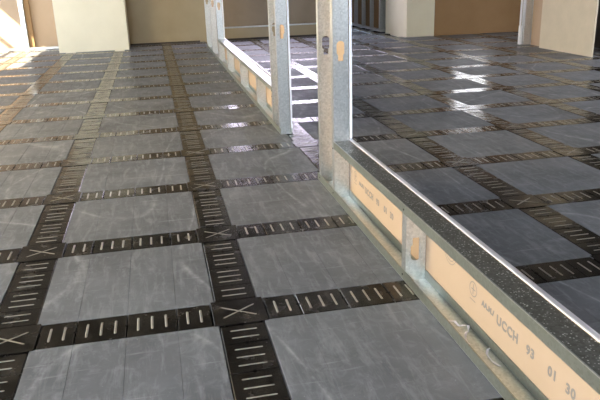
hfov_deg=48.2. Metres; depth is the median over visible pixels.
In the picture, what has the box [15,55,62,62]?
tile
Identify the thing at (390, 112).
slot cover
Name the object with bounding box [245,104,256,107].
slot cover
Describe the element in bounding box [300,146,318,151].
slot cover
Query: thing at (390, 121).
slot cover
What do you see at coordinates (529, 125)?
slot cover
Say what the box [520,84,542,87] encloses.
slot cover
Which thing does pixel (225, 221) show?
slot cover
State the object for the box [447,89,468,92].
slot cover
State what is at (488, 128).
slot cover
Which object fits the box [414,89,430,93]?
slot cover
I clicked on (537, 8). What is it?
wall
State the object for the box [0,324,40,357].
junction cover
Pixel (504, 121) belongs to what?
slot cover
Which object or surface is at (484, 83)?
slot cover
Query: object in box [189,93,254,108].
tile
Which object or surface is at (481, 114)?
slot cover
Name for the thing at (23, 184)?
tile
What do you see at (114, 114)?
slot cover
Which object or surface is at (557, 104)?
slot cover
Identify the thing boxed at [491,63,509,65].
junction cover
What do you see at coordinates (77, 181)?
slot cover
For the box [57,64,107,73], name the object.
tile
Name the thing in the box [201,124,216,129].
slot cover
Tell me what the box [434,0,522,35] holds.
wall
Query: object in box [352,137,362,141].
slot cover
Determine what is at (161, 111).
slot cover
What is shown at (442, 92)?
slot cover
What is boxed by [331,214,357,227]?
slot cover
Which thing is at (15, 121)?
slot cover
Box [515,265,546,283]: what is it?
slot cover
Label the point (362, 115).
slot cover
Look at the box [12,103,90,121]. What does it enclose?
tile
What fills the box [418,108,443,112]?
slot cover
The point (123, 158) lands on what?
slot cover
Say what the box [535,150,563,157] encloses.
slot cover
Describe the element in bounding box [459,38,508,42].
tile
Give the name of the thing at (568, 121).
slot cover
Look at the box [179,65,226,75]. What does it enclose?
tile
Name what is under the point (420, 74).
tile
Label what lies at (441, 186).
tile
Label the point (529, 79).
tile
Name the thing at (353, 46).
tile
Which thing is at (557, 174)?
tile
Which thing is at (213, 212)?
slot cover
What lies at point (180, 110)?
junction cover
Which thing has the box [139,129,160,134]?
slot cover
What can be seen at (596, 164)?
slot cover
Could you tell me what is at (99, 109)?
slot cover
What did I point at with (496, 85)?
slot cover
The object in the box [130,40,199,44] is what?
baseboard
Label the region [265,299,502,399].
tile
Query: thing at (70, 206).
slot cover
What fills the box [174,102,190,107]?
slot cover
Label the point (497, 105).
slot cover
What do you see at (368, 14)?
framing
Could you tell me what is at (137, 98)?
slot cover
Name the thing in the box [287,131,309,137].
slot cover
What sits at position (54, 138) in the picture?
slot cover
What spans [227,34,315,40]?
baseboard
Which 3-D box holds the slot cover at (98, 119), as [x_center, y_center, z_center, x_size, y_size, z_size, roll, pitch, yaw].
[-1.701,-0.642,5.506,0.147,0.032,0.112,-6,19,-11]
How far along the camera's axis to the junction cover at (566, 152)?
4.12 m
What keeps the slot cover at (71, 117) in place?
on the floor at (511, 37)
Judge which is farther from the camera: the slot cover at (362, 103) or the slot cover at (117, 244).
the slot cover at (362, 103)
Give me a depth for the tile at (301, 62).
8.57 m
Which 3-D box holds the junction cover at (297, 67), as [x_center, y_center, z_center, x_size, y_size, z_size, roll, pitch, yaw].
[-0.008,-1.601,8.161,0.182,0.033,0.173,-6,19,-11]
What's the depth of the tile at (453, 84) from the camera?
6.61 m
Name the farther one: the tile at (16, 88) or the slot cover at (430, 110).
the tile at (16, 88)
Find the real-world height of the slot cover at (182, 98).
0.032 m
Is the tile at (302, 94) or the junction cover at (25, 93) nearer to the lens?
the tile at (302, 94)
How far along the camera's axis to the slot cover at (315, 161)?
4.12 m
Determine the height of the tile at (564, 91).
0.030 m
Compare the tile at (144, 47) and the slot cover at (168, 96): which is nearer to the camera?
the slot cover at (168, 96)
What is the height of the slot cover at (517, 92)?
0.032 m
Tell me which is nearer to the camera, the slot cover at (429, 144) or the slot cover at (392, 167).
the slot cover at (392, 167)
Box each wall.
[0,0,57,48]
[125,0,207,43]
[204,0,599,399]
[223,0,315,26]
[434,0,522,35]
[530,0,542,45]
[539,0,598,56]
[594,0,599,47]
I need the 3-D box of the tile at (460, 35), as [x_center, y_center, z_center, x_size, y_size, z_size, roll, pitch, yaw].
[2.736,-2.734,11.237,0.596,0.030,0.588,-6,19,-11]
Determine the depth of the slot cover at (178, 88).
6.90 m
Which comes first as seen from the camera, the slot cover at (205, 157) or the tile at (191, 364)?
the tile at (191, 364)
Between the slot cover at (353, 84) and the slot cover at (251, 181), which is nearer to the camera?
the slot cover at (251, 181)
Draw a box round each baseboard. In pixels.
[0,46,58,50]
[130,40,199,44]
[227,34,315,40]
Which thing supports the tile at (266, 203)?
on the floor at (511, 37)
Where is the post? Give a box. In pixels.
[517,0,533,44]
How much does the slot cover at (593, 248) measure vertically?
0.032 m
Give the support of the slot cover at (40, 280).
on the floor at (511, 37)
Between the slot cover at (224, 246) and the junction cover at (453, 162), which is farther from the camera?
the junction cover at (453, 162)
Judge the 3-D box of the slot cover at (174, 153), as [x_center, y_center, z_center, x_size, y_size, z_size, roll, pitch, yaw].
[-0.832,-0.283,4.369,0.112,0.032,0.154,-6,19,-11]
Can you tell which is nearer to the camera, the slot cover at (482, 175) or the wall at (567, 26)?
the slot cover at (482, 175)
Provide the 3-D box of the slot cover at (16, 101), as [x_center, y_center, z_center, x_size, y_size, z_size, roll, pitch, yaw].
[-2.685,-0.940,6.471,0.147,0.032,0.160,-6,19,-11]
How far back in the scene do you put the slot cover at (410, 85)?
6.64 m
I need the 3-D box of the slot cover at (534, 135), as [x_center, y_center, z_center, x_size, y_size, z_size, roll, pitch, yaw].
[1.576,-0.423,4.554,0.147,0.032,0.160,-6,19,-11]
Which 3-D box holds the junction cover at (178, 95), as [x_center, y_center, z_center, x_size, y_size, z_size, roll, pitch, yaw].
[-1.158,-0.994,6.484,0.182,0.033,0.172,-6,19,-11]
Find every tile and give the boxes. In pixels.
[0,53,19,57]
[0,58,10,62]
[0,68,49,75]
[0,75,41,83]
[0,84,31,93]
[0,95,19,105]
[0,119,83,139]
[0,140,74,164]
[0,167,61,199]
[0,205,44,249]
[0,262,19,306]
[6,61,56,68]
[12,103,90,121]
[14,326,233,399]
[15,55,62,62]
[26,51,65,55]
[27,91,96,105]
[38,243,213,333]
[39,80,100,92]
[50,72,104,80]
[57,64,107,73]
[64,191,198,249]
[65,58,110,64]
[70,53,113,59]
[80,157,188,197]
[91,132,182,161]
[98,113,177,136]
[105,98,174,116]
[109,86,171,100]
[113,76,168,89]
[116,68,166,77]
[119,61,165,70]
[121,55,164,63]
[123,50,162,56]
[125,46,161,50]
[171,43,206,49]
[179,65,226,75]
[185,82,242,94]
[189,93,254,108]
[194,107,267,125]
[200,125,293,148]
[209,147,317,181]
[220,180,346,226]
[231,41,254,44]
[236,45,262,49]
[237,226,403,300]
[242,50,269,54]
[249,55,269,61]
[257,62,269,68]
[260,39,298,43]
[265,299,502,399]
[266,69,303,75]
[267,43,309,46]
[290,47,316,52]
[290,52,326,58]
[291,77,317,87]
[291,88,317,100]
[292,103,363,117]
[295,60,316,65]
[298,117,396,139]
[301,37,328,40]
[307,65,367,73]
[311,41,354,45]
[324,45,369,48]
[352,31,369,34]
[352,35,385,38]
[352,50,386,55]
[352,55,404,62]
[352,73,389,82]
[352,83,416,95]
[357,138,439,164]
[363,95,451,111]
[366,62,428,70]
[370,42,417,47]
[386,47,436,52]
[387,69,456,79]
[391,110,493,131]
[395,167,500,204]
[401,36,442,40]
[403,52,460,58]
[411,79,491,90]
[425,58,487,66]
[428,130,551,157]
[433,44,485,49]
[441,34,486,37]
[441,90,531,104]
[450,66,522,74]
[451,209,593,266]
[455,49,514,55]
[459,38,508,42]
[476,157,599,194]
[479,104,584,123]
[480,32,517,35]
[481,55,546,62]
[481,74,561,85]
[483,42,533,46]
[507,47,553,52]
[511,62,581,70]
[517,85,599,98]
[526,122,599,147]
[533,53,599,58]
[537,276,599,333]
[544,70,599,80]
[547,200,599,235]
[563,100,599,114]
[568,59,599,66]
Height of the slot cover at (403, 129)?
0.032 m
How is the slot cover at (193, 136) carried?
on the floor at (511, 37)
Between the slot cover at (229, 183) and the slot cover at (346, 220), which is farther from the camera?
the slot cover at (229, 183)
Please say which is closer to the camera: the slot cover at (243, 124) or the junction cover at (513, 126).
the junction cover at (513, 126)
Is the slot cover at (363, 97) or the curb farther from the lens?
the curb
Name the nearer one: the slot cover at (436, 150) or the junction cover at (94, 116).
the slot cover at (436, 150)
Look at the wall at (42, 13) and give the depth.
11.21 m
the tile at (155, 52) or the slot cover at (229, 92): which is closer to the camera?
the slot cover at (229, 92)
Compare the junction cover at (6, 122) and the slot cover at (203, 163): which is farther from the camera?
the junction cover at (6, 122)
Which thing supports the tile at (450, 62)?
on the floor at (511, 37)
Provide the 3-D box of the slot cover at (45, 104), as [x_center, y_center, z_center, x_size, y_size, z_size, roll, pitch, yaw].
[-2.338,-0.877,6.255,0.160,0.032,0.154,-6,19,-11]
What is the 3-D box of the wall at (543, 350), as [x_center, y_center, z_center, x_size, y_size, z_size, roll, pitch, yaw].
[-0.352,-2.071,5.338,0.101,2.693,11.100,-6,19,-11]
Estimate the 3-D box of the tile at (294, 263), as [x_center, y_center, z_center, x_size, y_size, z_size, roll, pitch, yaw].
[0.077,0.246,2.730,0.596,0.030,0.588,-6,19,-11]
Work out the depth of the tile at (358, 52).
9.38 m
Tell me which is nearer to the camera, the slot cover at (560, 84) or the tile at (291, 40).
the slot cover at (560, 84)
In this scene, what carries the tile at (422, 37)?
on the floor at (511, 37)
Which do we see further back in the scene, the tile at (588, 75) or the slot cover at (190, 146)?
the tile at (588, 75)
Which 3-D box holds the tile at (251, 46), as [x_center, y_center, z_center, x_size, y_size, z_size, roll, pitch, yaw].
[-0.927,-2.374,10.524,0.596,0.030,0.588,-6,19,-11]
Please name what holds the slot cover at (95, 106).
on the floor at (511, 37)
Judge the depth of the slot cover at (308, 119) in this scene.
5.26 m
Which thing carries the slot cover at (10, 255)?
on the floor at (511, 37)
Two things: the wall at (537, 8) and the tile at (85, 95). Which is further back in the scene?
the wall at (537, 8)
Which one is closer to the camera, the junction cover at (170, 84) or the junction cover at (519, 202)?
the junction cover at (519, 202)
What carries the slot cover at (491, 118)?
on the floor at (511, 37)
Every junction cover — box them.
[0,120,12,124]
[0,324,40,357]
[4,104,27,108]
[16,242,65,262]
[20,92,38,95]
[32,81,49,83]
[41,72,57,74]
[43,192,81,204]
[60,157,91,166]
[73,132,99,139]
[82,114,105,118]
[90,99,109,102]
[95,87,113,90]
[100,77,116,79]
[167,73,181,75]
[168,83,185,85]
[171,94,189,97]
[173,108,194,112]
[177,125,201,131]
[181,148,209,156]
[187,179,221,191]
[196,225,239,243]
[210,297,268,327]
[291,66,307,68]
[292,139,318,147]
[352,96,362,100]
[364,111,391,117]
[368,70,385,72]
[391,80,410,82]
[396,131,427,138]
[408,59,423,61]
[417,91,440,95]
[429,67,449,68]
[439,157,478,167]
[450,105,478,110]
[457,75,479,78]
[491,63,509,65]
[492,86,516,89]
[494,123,526,130]
[499,194,548,209]
[523,71,542,73]
[532,99,562,103]
[547,59,565,61]
[551,147,591,156]
[562,81,587,84]
[585,67,599,69]
[585,116,599,121]
[591,254,599,262]
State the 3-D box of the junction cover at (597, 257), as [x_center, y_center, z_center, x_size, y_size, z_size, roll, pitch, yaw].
[1.256,0.253,2.596,0.182,0.033,0.172,-6,19,-11]
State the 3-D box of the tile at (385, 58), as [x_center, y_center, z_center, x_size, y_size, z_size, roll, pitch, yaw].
[1.011,-1.823,8.723,0.596,0.030,0.588,-6,19,-11]
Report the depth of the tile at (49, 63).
9.24 m
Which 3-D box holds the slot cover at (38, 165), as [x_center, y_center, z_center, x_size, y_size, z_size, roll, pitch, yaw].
[-1.703,-0.198,4.200,0.160,0.032,0.154,-6,19,-11]
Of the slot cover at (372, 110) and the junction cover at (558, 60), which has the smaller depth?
the slot cover at (372, 110)
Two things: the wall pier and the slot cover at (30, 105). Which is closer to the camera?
the slot cover at (30, 105)
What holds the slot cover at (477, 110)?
on the floor at (511, 37)
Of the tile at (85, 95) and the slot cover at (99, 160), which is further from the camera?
the tile at (85, 95)
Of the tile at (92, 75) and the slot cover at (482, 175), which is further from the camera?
the tile at (92, 75)
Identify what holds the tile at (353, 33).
on the floor at (511, 37)
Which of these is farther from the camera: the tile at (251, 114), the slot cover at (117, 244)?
the tile at (251, 114)
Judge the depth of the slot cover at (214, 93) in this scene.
6.52 m
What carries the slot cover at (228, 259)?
on the floor at (511, 37)
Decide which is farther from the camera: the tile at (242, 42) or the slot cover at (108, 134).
the tile at (242, 42)
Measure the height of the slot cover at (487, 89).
0.032 m
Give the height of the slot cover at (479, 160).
0.032 m
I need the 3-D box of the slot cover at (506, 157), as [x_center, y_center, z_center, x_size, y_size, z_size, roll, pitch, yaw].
[1.225,-0.238,4.043,0.161,0.032,0.155,-6,19,-11]
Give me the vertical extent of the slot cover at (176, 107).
0.032 m
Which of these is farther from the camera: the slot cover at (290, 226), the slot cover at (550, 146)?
the slot cover at (550, 146)
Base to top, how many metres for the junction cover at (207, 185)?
0.033 m
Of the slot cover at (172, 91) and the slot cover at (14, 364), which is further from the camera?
the slot cover at (172, 91)
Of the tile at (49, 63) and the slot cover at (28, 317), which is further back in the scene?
the tile at (49, 63)
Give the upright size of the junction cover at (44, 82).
0.033 m
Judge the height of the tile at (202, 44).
0.030 m
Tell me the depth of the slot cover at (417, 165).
3.92 m
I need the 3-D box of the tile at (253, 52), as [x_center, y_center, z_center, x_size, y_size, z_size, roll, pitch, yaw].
[-0.769,-2.142,9.828,0.596,0.030,0.588,-6,19,-11]
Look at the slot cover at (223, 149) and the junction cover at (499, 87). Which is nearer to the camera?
the slot cover at (223, 149)
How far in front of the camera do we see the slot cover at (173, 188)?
3.66 m
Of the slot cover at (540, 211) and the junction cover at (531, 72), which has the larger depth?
the junction cover at (531, 72)
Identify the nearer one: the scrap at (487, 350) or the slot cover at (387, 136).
the scrap at (487, 350)
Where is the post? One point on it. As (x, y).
(524, 32)
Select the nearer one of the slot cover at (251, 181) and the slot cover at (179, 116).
the slot cover at (251, 181)
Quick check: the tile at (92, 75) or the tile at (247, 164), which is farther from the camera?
the tile at (92, 75)
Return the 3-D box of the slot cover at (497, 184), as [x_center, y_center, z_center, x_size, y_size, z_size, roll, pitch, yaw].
[1.036,-0.069,3.563,0.147,0.032,0.160,-6,19,-11]
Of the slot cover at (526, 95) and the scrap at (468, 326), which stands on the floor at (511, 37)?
the slot cover at (526, 95)
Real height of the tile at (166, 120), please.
0.030 m
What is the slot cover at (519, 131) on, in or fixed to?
on the floor at (511, 37)
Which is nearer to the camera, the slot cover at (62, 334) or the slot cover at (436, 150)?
the slot cover at (62, 334)
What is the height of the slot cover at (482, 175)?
0.032 m
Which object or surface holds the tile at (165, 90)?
on the floor at (511, 37)
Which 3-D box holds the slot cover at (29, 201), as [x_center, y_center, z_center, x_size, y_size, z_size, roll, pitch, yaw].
[-1.407,0.020,3.531,0.112,0.032,0.154,-6,19,-11]
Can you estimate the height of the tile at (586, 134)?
0.030 m
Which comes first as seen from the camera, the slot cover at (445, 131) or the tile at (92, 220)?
the tile at (92, 220)
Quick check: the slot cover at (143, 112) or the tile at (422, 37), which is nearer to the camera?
the slot cover at (143, 112)
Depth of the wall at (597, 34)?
9.08 m
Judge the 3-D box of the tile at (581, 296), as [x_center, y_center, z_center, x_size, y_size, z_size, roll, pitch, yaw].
[0.969,0.406,2.177,0.596,0.030,0.588,-6,19,-11]
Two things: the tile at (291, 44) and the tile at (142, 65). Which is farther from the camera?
the tile at (291, 44)
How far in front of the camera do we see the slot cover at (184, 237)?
2.97 m
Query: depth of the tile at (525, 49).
9.12 m
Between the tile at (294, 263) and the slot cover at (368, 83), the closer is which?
the tile at (294, 263)
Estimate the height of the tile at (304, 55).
0.030 m
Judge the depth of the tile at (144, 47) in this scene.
10.91 m
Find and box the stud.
[17,0,29,47]
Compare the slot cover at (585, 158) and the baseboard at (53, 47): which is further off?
the baseboard at (53, 47)
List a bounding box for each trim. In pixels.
[23,0,35,46]
[224,23,315,28]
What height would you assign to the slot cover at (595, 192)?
0.032 m
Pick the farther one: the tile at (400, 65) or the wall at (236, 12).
the wall at (236, 12)
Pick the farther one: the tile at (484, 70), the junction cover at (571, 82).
the tile at (484, 70)
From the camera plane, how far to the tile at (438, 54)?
8.84 m
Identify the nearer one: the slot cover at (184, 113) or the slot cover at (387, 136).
the slot cover at (387, 136)
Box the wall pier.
[52,0,129,52]
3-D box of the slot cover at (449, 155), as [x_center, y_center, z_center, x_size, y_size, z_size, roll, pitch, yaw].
[0.908,-0.257,4.128,0.147,0.032,0.112,-6,19,-11]
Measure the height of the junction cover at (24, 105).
0.033 m
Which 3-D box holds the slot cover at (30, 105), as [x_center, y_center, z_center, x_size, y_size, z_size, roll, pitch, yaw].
[-2.475,-0.864,6.228,0.112,0.032,0.154,-6,19,-11]
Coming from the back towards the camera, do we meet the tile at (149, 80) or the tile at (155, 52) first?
the tile at (155, 52)
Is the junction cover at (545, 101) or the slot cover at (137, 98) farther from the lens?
the slot cover at (137, 98)
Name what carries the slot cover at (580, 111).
on the floor at (511, 37)
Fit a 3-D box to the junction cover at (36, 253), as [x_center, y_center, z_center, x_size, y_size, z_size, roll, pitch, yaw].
[-1.101,0.237,2.864,0.182,0.033,0.172,-6,19,-11]
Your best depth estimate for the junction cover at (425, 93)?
6.20 m
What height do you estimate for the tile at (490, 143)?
0.030 m
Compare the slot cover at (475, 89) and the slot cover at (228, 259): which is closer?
the slot cover at (228, 259)
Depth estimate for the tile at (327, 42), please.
10.78 m
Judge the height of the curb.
0.236 m
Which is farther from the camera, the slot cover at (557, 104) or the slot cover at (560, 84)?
the slot cover at (560, 84)
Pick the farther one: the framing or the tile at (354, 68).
the framing
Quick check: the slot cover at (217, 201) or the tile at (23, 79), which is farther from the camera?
the tile at (23, 79)
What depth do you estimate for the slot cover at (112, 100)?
6.35 m
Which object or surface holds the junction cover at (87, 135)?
on the floor at (511, 37)
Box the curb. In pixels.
[225,24,315,39]
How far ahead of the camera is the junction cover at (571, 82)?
6.48 m
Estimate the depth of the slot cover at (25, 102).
6.34 m
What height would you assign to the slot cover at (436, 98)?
0.032 m
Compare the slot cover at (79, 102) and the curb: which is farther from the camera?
the curb
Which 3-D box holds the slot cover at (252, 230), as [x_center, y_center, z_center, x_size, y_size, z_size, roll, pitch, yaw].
[-0.220,0.151,3.035,0.112,0.032,0.154,-6,19,-11]
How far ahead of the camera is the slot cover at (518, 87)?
6.36 m
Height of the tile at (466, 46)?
0.030 m
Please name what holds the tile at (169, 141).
on the floor at (511, 37)
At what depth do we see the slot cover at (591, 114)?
5.10 m
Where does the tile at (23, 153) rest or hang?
on the floor at (511, 37)
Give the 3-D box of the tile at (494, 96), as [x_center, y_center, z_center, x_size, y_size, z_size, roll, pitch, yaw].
[1.644,-0.896,5.940,0.596,0.030,0.588,-6,19,-11]
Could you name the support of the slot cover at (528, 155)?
on the floor at (511, 37)
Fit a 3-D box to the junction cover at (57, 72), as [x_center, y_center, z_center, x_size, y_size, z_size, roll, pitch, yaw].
[-3.098,-1.545,8.286,0.182,0.033,0.173,-6,19,-11]
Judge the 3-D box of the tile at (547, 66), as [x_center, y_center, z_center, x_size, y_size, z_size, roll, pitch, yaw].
[2.794,-1.503,7.616,0.596,0.030,0.588,-6,19,-11]
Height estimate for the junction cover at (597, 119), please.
0.033 m
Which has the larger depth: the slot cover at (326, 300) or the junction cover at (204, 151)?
the junction cover at (204, 151)
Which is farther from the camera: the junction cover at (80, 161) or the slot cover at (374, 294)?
the junction cover at (80, 161)
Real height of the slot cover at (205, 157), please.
0.032 m
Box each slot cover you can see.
[0,110,20,114]
[0,114,16,117]
[0,118,13,122]
[0,140,10,144]
[0,164,15,171]
[0,198,22,208]
[0,248,21,263]
[0,289,47,313]
[0,309,41,328]
[0,354,27,376]
[0,374,20,399]
[3,108,22,111]
[7,271,53,292]
[8,138,34,143]
[11,102,27,106]
[11,119,27,123]
[12,162,42,170]
[13,99,30,102]
[15,259,56,274]
[19,196,45,206]
[26,104,40,107]
[26,118,48,122]
[28,233,65,245]
[32,136,57,142]
[32,221,69,236]
[36,321,77,349]
[38,210,72,223]
[39,103,58,106]
[41,161,61,167]
[43,203,75,212]
[47,117,68,121]
[51,186,80,193]
[54,178,83,187]
[56,135,73,140]
[57,170,85,179]
[59,101,77,104]
[61,165,87,171]
[64,241,93,256]
[67,153,90,158]
[68,116,82,119]
[69,147,92,154]
[71,142,94,148]
[73,138,95,143]
[74,315,127,344]
[77,101,89,103]
[78,129,98,133]
[79,125,99,130]
[80,191,103,201]
[82,121,101,125]
[83,118,102,121]
[86,111,104,114]
[88,108,105,111]
[89,105,106,108]
[90,103,107,105]
[92,157,110,163]
[92,237,132,253]
[94,94,109,97]
[99,132,115,137]
[103,188,134,198]
[106,113,119,117]
[110,98,122,101]
[111,154,136,162]
[116,130,138,135]
[120,112,139,116]
[123,97,140,100]
[127,309,177,337]
[132,233,169,249]
[135,185,165,195]
[137,152,162,159]
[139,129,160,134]
[140,110,158,114]
[141,96,157,99]
[158,95,169,98]
[160,109,172,113]
[161,127,176,132]
[163,151,180,157]
[166,183,187,192]
[170,230,196,245]
[171,87,185,89]
[171,89,186,92]
[173,97,188,102]
[173,99,189,102]
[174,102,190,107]
[175,105,191,108]
[176,112,193,117]
[177,114,194,121]
[177,118,196,123]
[177,305,212,330]
[178,122,197,126]
[180,130,200,136]
[181,134,201,141]
[182,139,203,146]
[183,144,204,149]
[185,155,208,161]
[186,160,211,171]
[188,167,213,175]
[189,174,215,181]
[190,93,201,96]
[192,190,221,200]
[194,196,224,210]
[195,107,208,110]
[196,206,228,220]
[198,217,230,228]
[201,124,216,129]
[202,92,218,95]
[203,240,239,259]
[205,250,244,274]
[208,106,227,109]
[208,266,250,293]
[209,147,227,153]
[212,283,255,301]
[216,123,238,128]
[218,91,235,94]
[220,322,269,352]
[221,178,242,187]
[224,340,279,382]
[227,104,246,108]
[227,145,252,152]
[230,368,290,399]
[237,121,259,126]
[237,223,265,237]
[241,176,272,186]
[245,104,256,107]
[251,143,277,150]
[258,120,271,124]
[262,220,302,234]
[263,294,302,318]
[270,173,301,183]
[275,142,294,148]
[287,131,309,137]
[291,136,312,140]
[292,100,311,103]
[293,86,310,89]
[293,126,304,131]
[295,289,348,314]
[296,117,312,121]
[297,216,337,231]
[298,172,318,180]
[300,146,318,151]
[303,151,318,158]
[309,157,318,164]
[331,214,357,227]
[339,283,394,308]
[352,83,366,85]
[352,100,364,102]
[352,102,370,106]
[352,113,367,117]
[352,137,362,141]
[356,105,376,109]
[358,135,385,141]
[359,96,375,98]
[361,109,381,114]
[365,82,382,84]
[372,95,391,98]
[373,116,394,119]
[377,119,401,124]
[380,134,402,139]
[382,281,418,302]
[385,123,409,129]
[386,165,401,171]
[387,111,404,114]
[388,93,408,96]
[392,128,414,135]
[394,162,428,171]
[400,109,423,113]
[402,84,420,87]
[405,93,420,95]
[407,137,432,142]
[408,87,425,89]
[413,141,442,148]
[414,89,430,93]
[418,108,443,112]
[420,161,446,168]
[421,130,442,135]
[423,147,453,154]
[426,94,444,97]
[431,96,452,100]
[433,153,461,162]
[436,90,451,93]
[436,128,464,134]
[437,204,457,215]
[438,107,457,111]
[439,100,460,103]
[446,103,465,105]
[446,201,489,214]
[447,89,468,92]
[453,166,484,173]
[458,127,487,132]
[462,171,498,181]
[463,88,485,91]
[463,109,482,113]
[468,112,492,116]
[468,156,495,165]
[471,80,490,82]
[471,104,491,108]
[476,179,514,190]
[477,116,502,121]
[477,199,512,210]
[480,82,496,84]
[480,87,496,90]
[480,126,501,130]
[484,103,510,107]
[485,154,521,162]
[486,84,503,86]
[488,120,510,126]
[490,188,526,201]
[502,89,519,91]
[503,102,527,106]
[508,91,529,94]
[508,129,532,133]
[510,85,526,88]
[510,152,545,160]
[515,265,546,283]
[516,132,547,139]
[518,94,539,97]
[518,122,541,128]
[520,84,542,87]
[520,207,560,217]
[522,101,539,104]
[526,261,586,282]
[527,97,546,101]
[529,138,560,144]
[532,121,561,126]
[533,193,570,206]
[533,215,582,230]
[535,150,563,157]
[536,83,558,86]
[542,143,572,151]
[546,103,568,106]
[551,83,568,85]
[553,99,573,102]
[553,119,583,124]
[553,227,599,244]
[554,190,599,202]
[555,106,578,110]
[565,97,590,101]
[565,257,599,276]
[566,109,592,114]
[570,155,599,161]
[572,118,595,122]
[575,84,592,86]
[576,241,599,260]
[578,113,599,118]
[580,146,599,154]
[582,96,599,99]
[582,160,599,169]
[583,86,599,89]
[583,188,599,198]
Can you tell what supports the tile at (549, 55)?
on the floor at (511, 37)
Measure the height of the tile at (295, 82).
0.030 m
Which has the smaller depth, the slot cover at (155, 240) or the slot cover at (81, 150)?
the slot cover at (155, 240)
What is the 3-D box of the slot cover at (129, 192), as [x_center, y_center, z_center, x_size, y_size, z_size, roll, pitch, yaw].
[-0.973,-0.022,3.615,0.160,0.032,0.154,-6,19,-11]
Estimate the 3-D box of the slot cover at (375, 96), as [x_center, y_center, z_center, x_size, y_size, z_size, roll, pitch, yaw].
[0.751,-0.933,6.130,0.160,0.032,0.154,-6,19,-11]
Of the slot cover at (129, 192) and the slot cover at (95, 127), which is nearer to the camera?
the slot cover at (129, 192)
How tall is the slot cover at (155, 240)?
0.032 m
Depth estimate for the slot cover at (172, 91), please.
6.74 m
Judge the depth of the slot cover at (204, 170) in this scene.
3.96 m
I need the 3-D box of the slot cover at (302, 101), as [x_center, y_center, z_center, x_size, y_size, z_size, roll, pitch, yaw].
[0.019,-0.861,5.987,0.160,0.032,0.154,-6,19,-11]
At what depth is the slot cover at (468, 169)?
3.84 m
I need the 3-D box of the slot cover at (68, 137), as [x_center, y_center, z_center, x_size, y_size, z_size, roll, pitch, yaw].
[-1.723,-0.443,4.922,0.112,0.032,0.154,-6,19,-11]
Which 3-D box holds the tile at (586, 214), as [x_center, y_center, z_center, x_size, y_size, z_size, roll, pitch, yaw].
[1.544,0.102,3.015,0.596,0.030,0.588,-6,19,-11]
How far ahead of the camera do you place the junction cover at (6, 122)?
5.51 m
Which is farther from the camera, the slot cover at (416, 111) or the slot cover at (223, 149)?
the slot cover at (416, 111)
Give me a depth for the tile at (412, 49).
9.54 m
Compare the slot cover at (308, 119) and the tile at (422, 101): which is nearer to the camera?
the slot cover at (308, 119)
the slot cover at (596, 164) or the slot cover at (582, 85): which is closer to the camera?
the slot cover at (596, 164)
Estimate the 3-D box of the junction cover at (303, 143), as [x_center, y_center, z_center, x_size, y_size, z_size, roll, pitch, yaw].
[0.049,-0.370,4.540,0.182,0.033,0.172,-6,19,-11]
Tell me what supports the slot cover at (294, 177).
on the floor at (511, 37)
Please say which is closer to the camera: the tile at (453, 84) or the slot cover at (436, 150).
the slot cover at (436, 150)
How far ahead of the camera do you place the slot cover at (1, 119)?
5.64 m
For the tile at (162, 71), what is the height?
0.030 m
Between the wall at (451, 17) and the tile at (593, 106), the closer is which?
the tile at (593, 106)
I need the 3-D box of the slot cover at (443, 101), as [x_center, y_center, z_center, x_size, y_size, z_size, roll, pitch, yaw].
[1.295,-0.836,5.792,0.147,0.032,0.160,-6,19,-11]
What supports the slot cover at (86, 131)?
on the floor at (511, 37)
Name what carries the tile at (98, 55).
on the floor at (511, 37)
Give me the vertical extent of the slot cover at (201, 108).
0.032 m
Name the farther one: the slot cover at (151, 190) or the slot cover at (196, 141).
the slot cover at (196, 141)
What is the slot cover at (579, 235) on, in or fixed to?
on the floor at (511, 37)
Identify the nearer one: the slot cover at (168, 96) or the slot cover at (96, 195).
the slot cover at (96, 195)
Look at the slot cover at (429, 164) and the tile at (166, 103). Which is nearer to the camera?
the slot cover at (429, 164)
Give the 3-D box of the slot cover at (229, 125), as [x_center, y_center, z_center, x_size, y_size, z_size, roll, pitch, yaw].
[-0.556,-0.558,5.149,0.160,0.032,0.154,-6,19,-11]
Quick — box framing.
[352,0,385,31]
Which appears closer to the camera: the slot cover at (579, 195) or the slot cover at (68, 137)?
the slot cover at (579, 195)
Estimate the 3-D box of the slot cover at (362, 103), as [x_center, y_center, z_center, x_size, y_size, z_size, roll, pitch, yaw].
[0.527,-0.815,5.803,0.147,0.032,0.160,-6,19,-11]
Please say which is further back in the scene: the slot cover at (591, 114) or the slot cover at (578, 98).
the slot cover at (578, 98)
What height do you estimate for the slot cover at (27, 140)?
0.032 m
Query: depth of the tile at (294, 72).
7.74 m
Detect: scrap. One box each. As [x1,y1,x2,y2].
[448,320,470,344]
[485,347,500,365]
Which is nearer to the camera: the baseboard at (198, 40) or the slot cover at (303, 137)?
the slot cover at (303, 137)
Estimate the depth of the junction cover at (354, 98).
6.05 m
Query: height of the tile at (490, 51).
0.030 m
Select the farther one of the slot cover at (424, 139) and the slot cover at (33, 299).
the slot cover at (424, 139)
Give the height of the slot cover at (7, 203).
0.032 m
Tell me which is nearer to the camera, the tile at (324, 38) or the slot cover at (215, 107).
the slot cover at (215, 107)
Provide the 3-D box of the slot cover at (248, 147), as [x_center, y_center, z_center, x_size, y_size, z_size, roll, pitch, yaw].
[-0.398,-0.326,4.453,0.160,0.032,0.154,-6,19,-11]
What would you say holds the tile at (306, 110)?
on the floor at (511, 37)
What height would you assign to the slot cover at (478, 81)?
0.032 m
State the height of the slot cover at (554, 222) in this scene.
0.032 m
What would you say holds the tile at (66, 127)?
on the floor at (511, 37)
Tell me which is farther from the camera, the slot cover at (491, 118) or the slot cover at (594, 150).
the slot cover at (491, 118)
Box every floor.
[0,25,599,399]
[0,26,599,397]
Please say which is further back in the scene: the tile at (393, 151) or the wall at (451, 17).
the wall at (451, 17)
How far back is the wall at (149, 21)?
11.45 m

